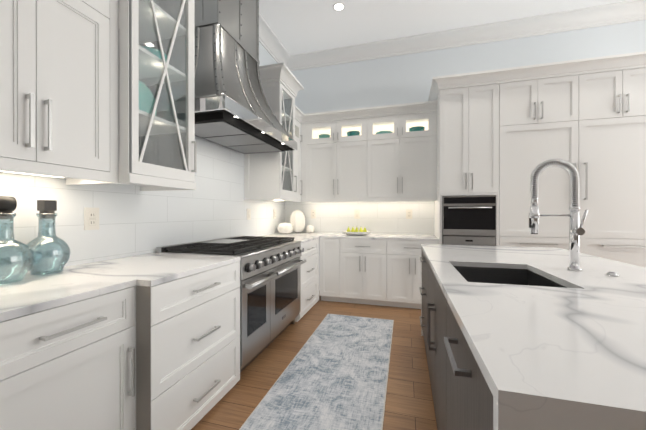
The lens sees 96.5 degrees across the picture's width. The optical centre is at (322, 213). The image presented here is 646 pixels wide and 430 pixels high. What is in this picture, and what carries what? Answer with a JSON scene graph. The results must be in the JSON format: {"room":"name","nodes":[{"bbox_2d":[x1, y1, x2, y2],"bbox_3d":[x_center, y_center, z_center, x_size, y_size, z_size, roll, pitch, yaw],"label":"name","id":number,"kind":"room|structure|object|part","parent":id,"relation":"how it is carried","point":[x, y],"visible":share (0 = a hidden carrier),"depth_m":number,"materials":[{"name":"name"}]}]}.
{"room":"kitchen","nodes":[
{"label":"kitchen","id":0,"kind":"room"},
{"bbox_2d":[259,42,276,65],"bbox_3d":[-1.729,-0.644,1.159,0.120,3.750,7.830,0,0,16],"label":"wall","id":1,"kind":"structure","parent":0,"point":[265,57],"depth_m":4.10,"materials":[{"name":"white paint"}]},
{"bbox_2d":[0,0,117,182],"bbox_3d":[-1.440,-0.822,1.064,0.482,1.305,1.166,0,0,16],"label":"upper cabinet","id":2,"kind":"object","parent":1,"relation":"attached to","point":[59,88],"visible":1,"depth_m":1.32,"materials":[{"name":"white painted wood"}]},
{"bbox_2d":[66,0,196,190],"bbox_3d":[-1.167,-0.955,1.859,0.572,1.570,0.704,0,0,16],"label":"upper cabinet","id":3,"kind":"object","parent":1,"relation":"attached to","point":[157,151],"visible":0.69,"depth_m":1.82,"materials":[{"name":"white wood"}]},
{"bbox_2d":[139,80,156,114],"bbox_3d":[-1.250,-0.752,1.943,0.020,0.300,0.300,0,0,16],"label":"plate","id":4,"kind":"object","parent":3,"relation":"in","point":[145,100],"depth_m":1.99,"materials":[{"name":"teal ceramic"}]},
{"bbox_2d":[143,46,166,60],"bbox_3d":[-1.155,-1.018,1.936,0.220,0.090,0.220,0,0,16],"label":"bowl","id":5,"kind":"object","parent":3,"relation":"in","point":[157,54],"depth_m":1.86,"materials":[{"name":"teal ceramic"}]},
{"bbox_2d":[0,136,283,276],"bbox_3d":[-1.329,-0.246,2.335,0.006,1.150,5.110,0,0,16],"label":"backsplash","id":6,"kind":"structure","parent":1,"relation":"attached to","point":[134,220],"depth_m":2.16,"materials":[{"name":"tile"}]},
{"bbox_2d":[84,207,98,229],"bbox_3d":[-1.464,0.032,1.829,0.008,0.142,0.088,0,0,16],"label":"electrical outlet","id":7,"kind":"object","parent":6,"relation":"attached to","point":[91,218],"visible":1,"depth_m":1.82,"materials":[{"name":"white plastic"}]},
{"bbox_2d":[247,209,250,219],"bbox_3d":[-0.943,0.007,3.665,0.009,0.142,0.088,0,0,16],"label":"electrical outlet","id":8,"kind":"object","parent":6,"relation":"attached to","point":[248,214],"visible":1,"depth_m":3.66,"materials":[{"name":"white plastic"}]},
{"bbox_2d":[195,0,296,153],"bbox_3d":[-0.830,-1.613,2.787,0.702,1.814,1.407,0,0,16],"label":"range hood","id":9,"kind":"object","parent":1,"relation":"attached to","point":[233,110],"visible":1,"depth_m":2.51,"materials":[{"name":"silver metal"}]},
{"bbox_2d":[244,62,303,200],"bbox_3d":[-0.633,-0.958,3.737,0.572,1.570,0.700,0,0,16],"label":"upper cabinet","id":10,"kind":"object","parent":1,"relation":"attached to","point":[269,176],"visible":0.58,"depth_m":3.53,"materials":[{"name":"white wood"}]},
{"bbox_2d":[293,105,303,201],"bbox_3d":[-0.548,-0.826,4.202,0.482,1.305,0.426,0,0,16],"label":"upper cabinet","id":11,"kind":"object","parent":1,"relation":"attached to","point":[299,114],"visible":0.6,"depth_m":4.25,"materials":[{"name":"white wood"}]},
{"bbox_2d":[191,290,436,429],"bbox_3d":[1.292,1.282,0.304,6.400,0.100,7.830,0,0,16],"label":"floor","id":12,"kind":"structure","parent":0,"point":[409,404],"depth_m":2.23,"materials":[{"name":"brown wood"}]},
{"bbox_2d":[0,286,134,429],"bbox_3d":[-1.342,0.786,0.964,0.725,0.890,1.022,0,0,16],"label":"base cabinet","id":13,"kind":"object","parent":12,"relation":"on","point":[70,366],"visible":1,"depth_m":1.11,"materials":[{"name":"white wood"}]},
{"bbox_2d":[0,253,240,321],"bbox_3d":[-1.209,0.325,1.322,0.776,0.030,1.785,0,0,16],"label":"countertop","id":14,"kind":"structure","parent":13,"relation":"on","point":[28,294],"depth_m":1.38,"materials":[{"name":"stone"}]},
{"bbox_2d":[0,196,34,283],"bbox_3d":[-1.436,0.115,1.295,0.200,0.389,0.200,0,0,16],"label":"bottle","id":15,"kind":"object","parent":14,"relation":"on","point":[8,205],"visible":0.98,"depth_m":1.32,"materials":[{"name":"blue glass"}]},
{"bbox_2d":[22,200,70,274],"bbox_3d":[-1.435,0.120,1.499,0.184,0.379,0.184,0,0,16],"label":"bottle","id":16,"kind":"object","parent":14,"relation":"on","point":[46,209],"visible":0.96,"depth_m":1.50,"materials":[{"name":"blue glass"}]},
{"bbox_2d":[134,261,239,429],"bbox_3d":[-1.057,0.785,1.811,0.811,0.890,0.763,0,0,16],"label":"base cabinet","id":17,"kind":"object","parent":12,"relation":"on","point":[187,352],"visible":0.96,"depth_m":1.57,"materials":[{"name":"white wood"}]},
{"bbox_2d":[156,236,305,372],"bbox_3d":[-0.750,0.746,2.759,0.840,0.965,1.224,0,0,16],"label":"range","id":18,"kind":"object","parent":12,"relation":"on","point":[270,288],"visible":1,"depth_m":2.45,"materials":[{"name":"silver metal"}]},
{"bbox_2d":[295,238,318,321],"bbox_3d":[-0.513,0.782,3.725,0.811,0.890,0.760,0,0,16],"label":"base cabinet","id":19,"kind":"object","parent":12,"relation":"on","point":[310,281],"visible":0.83,"depth_m":3.58,"materials":[{"name":"white wood"}]},
{"bbox_2d":[264,234,319,242],"bbox_3d":[-0.525,0.322,3.724,0.778,0.030,0.750,0,0,16],"label":"countertop","id":20,"kind":"structure","parent":19,"relation":"on","point":[302,237],"depth_m":3.89,"materials":[{"name":"stone"}]},
{"bbox_2d":[239,314,393,429],"bbox_3d":[-0.161,1.226,1.310,0.781,0.010,4.373,0,0,16],"label":"rug","id":21,"kind":"object","parent":12,"relation":"on","point":[334,375],"visible":1,"depth_m":2.07,"materials":[{"name":"fabric"}]},
{"bbox_2d":[320,238,343,301],"bbox_3d":[0.202,0.781,4.236,0.352,0.890,0.612,0,0,16],"label":"base cabinet","id":22,"kind":"object","parent":12,"relation":"on","point":[331,249],"depth_m":3.95,"materials":[{"name":"white wood"}]},
{"bbox_2d":[344,239,391,305],"bbox_3d":[0.612,0.782,4.120,0.747,0.890,0.612,0,0,16],"label":"base cabinet","id":23,"kind":"object","parent":12,"relation":"on","point":[375,272],"depth_m":3.81,"materials":[{"name":"white wood"}]},
{"bbox_2d":[277,232,438,240],"bbox_3d":[0.402,0.321,4.171,2.319,0.030,0.617,0,0,16],"label":"countertop","id":24,"kind":"structure","parent":23,"relation":"on","point":[322,235],"depth_m":3.89,"materials":[{"name":"stone"}]},
{"bbox_2d":[277,221,292,233],"bbox_3d":[-0.575,0.209,4.382,0.240,0.193,0.240,0,0,16],"label":"pumpkin","id":25,"kind":"object","parent":24,"relation":"on","point":[285,228],"visible":1,"depth_m":4.29,"materials":[{"name":"white ceramic"}]},
{"bbox_2d":[290,209,304,232],"bbox_3d":[-0.403,0.114,4.583,0.250,0.383,0.250,0,0,16],"label":"pumpkin","id":26,"kind":"object","parent":24,"relation":"on","point":[297,219],"visible":0.94,"depth_m":4.50,"materials":[{"name":"white ceramic"}]},
{"bbox_2d":[306,224,313,232],"bbox_3d":[-0.203,0.231,4.557,0.140,0.148,0.140,0,0,16],"label":"pumpkin","id":27,"kind":"object","parent":24,"relation":"on","point":[310,228],"visible":1,"depth_m":4.51,"materials":[{"name":"white ceramic"}]},
{"bbox_2d":[342,230,371,234],"bbox_3d":[0.489,0.279,4.174,0.430,0.054,0.430,0,0,16],"label":"plate","id":28,"kind":"object","parent":24,"relation":"on","point":[356,233],"visible":0.83,"depth_m":4.02,"materials":[{"name":"white ceramic"}]},
{"bbox_2d":[392,240,438,308],"bbox_3d":[1.186,0.782,3.957,0.695,0.890,0.612,0,0,16],"label":"base cabinet","id":29,"kind":"object","parent":12,"relation":"on","point":[406,263],"depth_m":3.68,"materials":[{"name":"white wood"}]},
{"bbox_2d":[419,250,426,356],"bbox_3d":[1.426,0.784,2.344,1.135,0.888,0.830,0,0,16],"label":"base cabinet","id":30,"kind":"object","parent":12,"relation":"on","point":[423,324],"depth_m":2.52,"materials":[{"name":"grey wood"}]},
{"bbox_2d":[427,260,442,429],"bbox_3d":[1.185,0.786,1.492,1.135,0.888,0.940,0,0,16],"label":"base cabinet","id":31,"kind":"object","parent":12,"relation":"on","point":[434,291],"depth_m":1.61,"materials":[{"name":"grey wood"}]},
{"bbox_2d":[421,244,645,429],"bbox_3d":[1.217,0.761,1.560,1.171,0.939,2.514,0,0,16],"label":"countertop","id":32,"kind":"structure","parent":31,"relation":"on","point":[572,356],"depth_m":0.74,"materials":[{"name":"stone"}]},
{"bbox_2d":[454,266,566,287],"bbox_3d":[0.954,0.459,1.539,0.469,0.236,0.619,0,0,16],"label":"sink","id":33,"kind":"object","parent":32,"relation":"in","point":[501,276],"depth_m":1.80,"materials":[{"name":"black metal"}]},
{"bbox_2d":[529,159,587,270],"bbox_3d":[1.289,0.002,1.593,0.252,0.615,0.088,0,0,16],"label":"faucet","id":34,"kind":"object","parent":32,"relation":"on","point":[576,230],"visible":1,"depth_m":1.58,"materials":[{"name":"silver metal"}]},
{"bbox_3d":[1.451,0.301,1.447,0.052,0.018,0.052,0,0,16],"label":"air switch button","id":35,"kind":"part","parent":32,"relation":"part of","materials":[{"name":"silver metal"}]},
{"bbox_2d":[443,293,492,429],"bbox_3d":[0.963,0.787,0.712,1.135,0.888,0.682,0,0,16],"label":"base cabinet","id":36,"kind":"object","parent":12,"relation":"on","point":[462,395],"depth_m":0.86,"materials":[{"name":"grey wood"}]},
{"bbox_2d":[428,51,645,267],"bbox_3d":[2.574,-0.213,3.507,2.385,2.880,0.717,0,0,16],"label":"cabinet bank","id":37,"kind":"object","parent":12,"relation":"on","point":[503,133],"depth_m":3.23,"materials":[{"name":"white wood"}]},
{"bbox_3d":[1.804,0.322,3.663,0.586,0.105,0.475,0,0,16],"label":"warming drawer","id":38,"kind":"part","parent":37,"relation":"part of","materials":[{"name":"silver metal"}]},
{"bbox_2d":[442,195,495,235],"bbox_3d":[1.805,0.022,3.664,0.586,0.478,0.571,0,0,16],"label":"wall oven","id":39,"kind":"object","parent":37,"relation":"in","point":[470,215],"visible":0.96,"depth_m":3.43,"materials":[{"name":"silver metal"}]},
{"bbox_2d":[259,0,629,54],"bbox_3d":[1.275,-2.578,0.240,6.400,0.120,7.950,0,0,16],"label":"ceiling","id":40,"kind":"structure","parent":0,"point":[300,26],"depth_m":3.69,"materials":[{"name":"white paint"}]},
{"bbox_2d":[333,2,344,10],"bbox_3d":[0.193,-2.521,3.516,0.154,0.004,0.154,0,0,7],"label":"recessed light","id":41,"kind":"object","parent":40,"relation":"in","point":[338,6],"visible":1,"depth_m":3.49,"materials":[{"name":"white"}]},
{"bbox_2d":[259,0,645,70],"bbox_3d":[1.333,-2.433,0.224,6.280,0.170,7.710,0,0,16],"label":"crown molding","id":42,"kind":"structure","parent":40,"relation":"attached to","point":[581,18],"depth_m":3.96,"materials":[{"name":"white wood"}]},
{"bbox_2d":[291,20,645,289],"bbox_3d":[2.403,-0.648,3.993,6.280,3.750,0.120,0,0,16],"label":"wall","id":43,"kind":"structure","parent":0,"point":[401,79],"depth_m":4.17,"materials":[{"name":"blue paint"}]},
{"bbox_2d":[301,116,372,199],"bbox_3d":[0.220,-0.791,4.372,1.053,1.135,0.337,0,0,16],"label":"upper cabinet","id":44,"kind":"object","parent":43,"relation":"attached to","point":[370,164],"depth_m":4.20,"materials":[{"name":"white wood"}]},
{"bbox_2d":[319,134,329,137],"bbox_3d":[0.021,-1.120,4.429,0.180,0.160,0.180,0,0,16],"label":"dish","id":45,"kind":"object","parent":44,"relation":"in","point":[325,136],"depth_m":4.35,"materials":[{"name":"teal ceramic"}]},
{"bbox_2d":[347,131,359,135],"bbox_3d":[0.454,-1.125,4.306,0.200,0.170,0.200,0,0,16],"label":"dish","id":46,"kind":"object","parent":44,"relation":"in","point":[352,133],"depth_m":4.22,"materials":[{"name":"teal ceramic"}]},
{"bbox_2d":[284,201,433,234],"bbox_3d":[0.499,0.041,4.469,2.298,0.570,0.006,0,0,16],"label":"backsplash","id":47,"kind":"structure","parent":43,"relation":"attached to","point":[378,217],"depth_m":4.40,"materials":[{"name":"tile"}]},
{"bbox_2d":[311,210,315,217],"bbox_3d":[-0.156,0.006,4.646,0.088,0.142,0.008,0,0,16],"label":"electrical outlet","id":48,"kind":"object","parent":47,"relation":"attached to","point":[313,213],"visible":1,"depth_m":4.64,"materials":[{"name":"white plastic"}]},
{"bbox_2d":[354,210,359,218],"bbox_3d":[0.526,0.006,4.452,0.088,0.142,0.009,0,0,16],"label":"electrical outlet","id":49,"kind":"object","parent":47,"relation":"attached to","point":[356,214],"visible":1,"depth_m":4.45,"materials":[{"name":"white plastic"}]},
{"bbox_2d":[406,209,411,218],"bbox_3d":[1.267,0.006,4.242,0.088,0.142,0.008,0,0,16],"label":"electrical outlet","id":50,"kind":"object","parent":47,"relation":"attached to","point":[408,213],"visible":1,"depth_m":4.24,"materials":[{"name":"white plastic"}]},
{"bbox_2d":[373,112,436,199],"bbox_3d":[1.084,-0.791,4.126,0.982,1.135,0.337,0,0,16],"label":"upper cabinet","id":51,"kind":"object","parent":43,"relation":"attached to","point":[404,160],"depth_m":3.95,"materials":[{"name":"white wood"}]},
{"bbox_2d":[377,131,392,133],"bbox_3d":[0.887,-1.104,4.183,0.240,0.130,0.240,0,0,16],"label":"dish","id":52,"kind":"object","parent":51,"relation":"in","point":[381,132],"depth_m":4.08,"materials":[{"name":"teal ceramic"}]},
{"bbox_2d":[409,126,424,130],"bbox_3d":[1.320,-1.119,4.060,0.220,0.160,0.220,0,0,16],"label":"dish","id":53,"kind":"object","parent":51,"relation":"in","point":[418,128],"depth_m":3.97,"materials":[{"name":"teal ceramic"}]}
]}

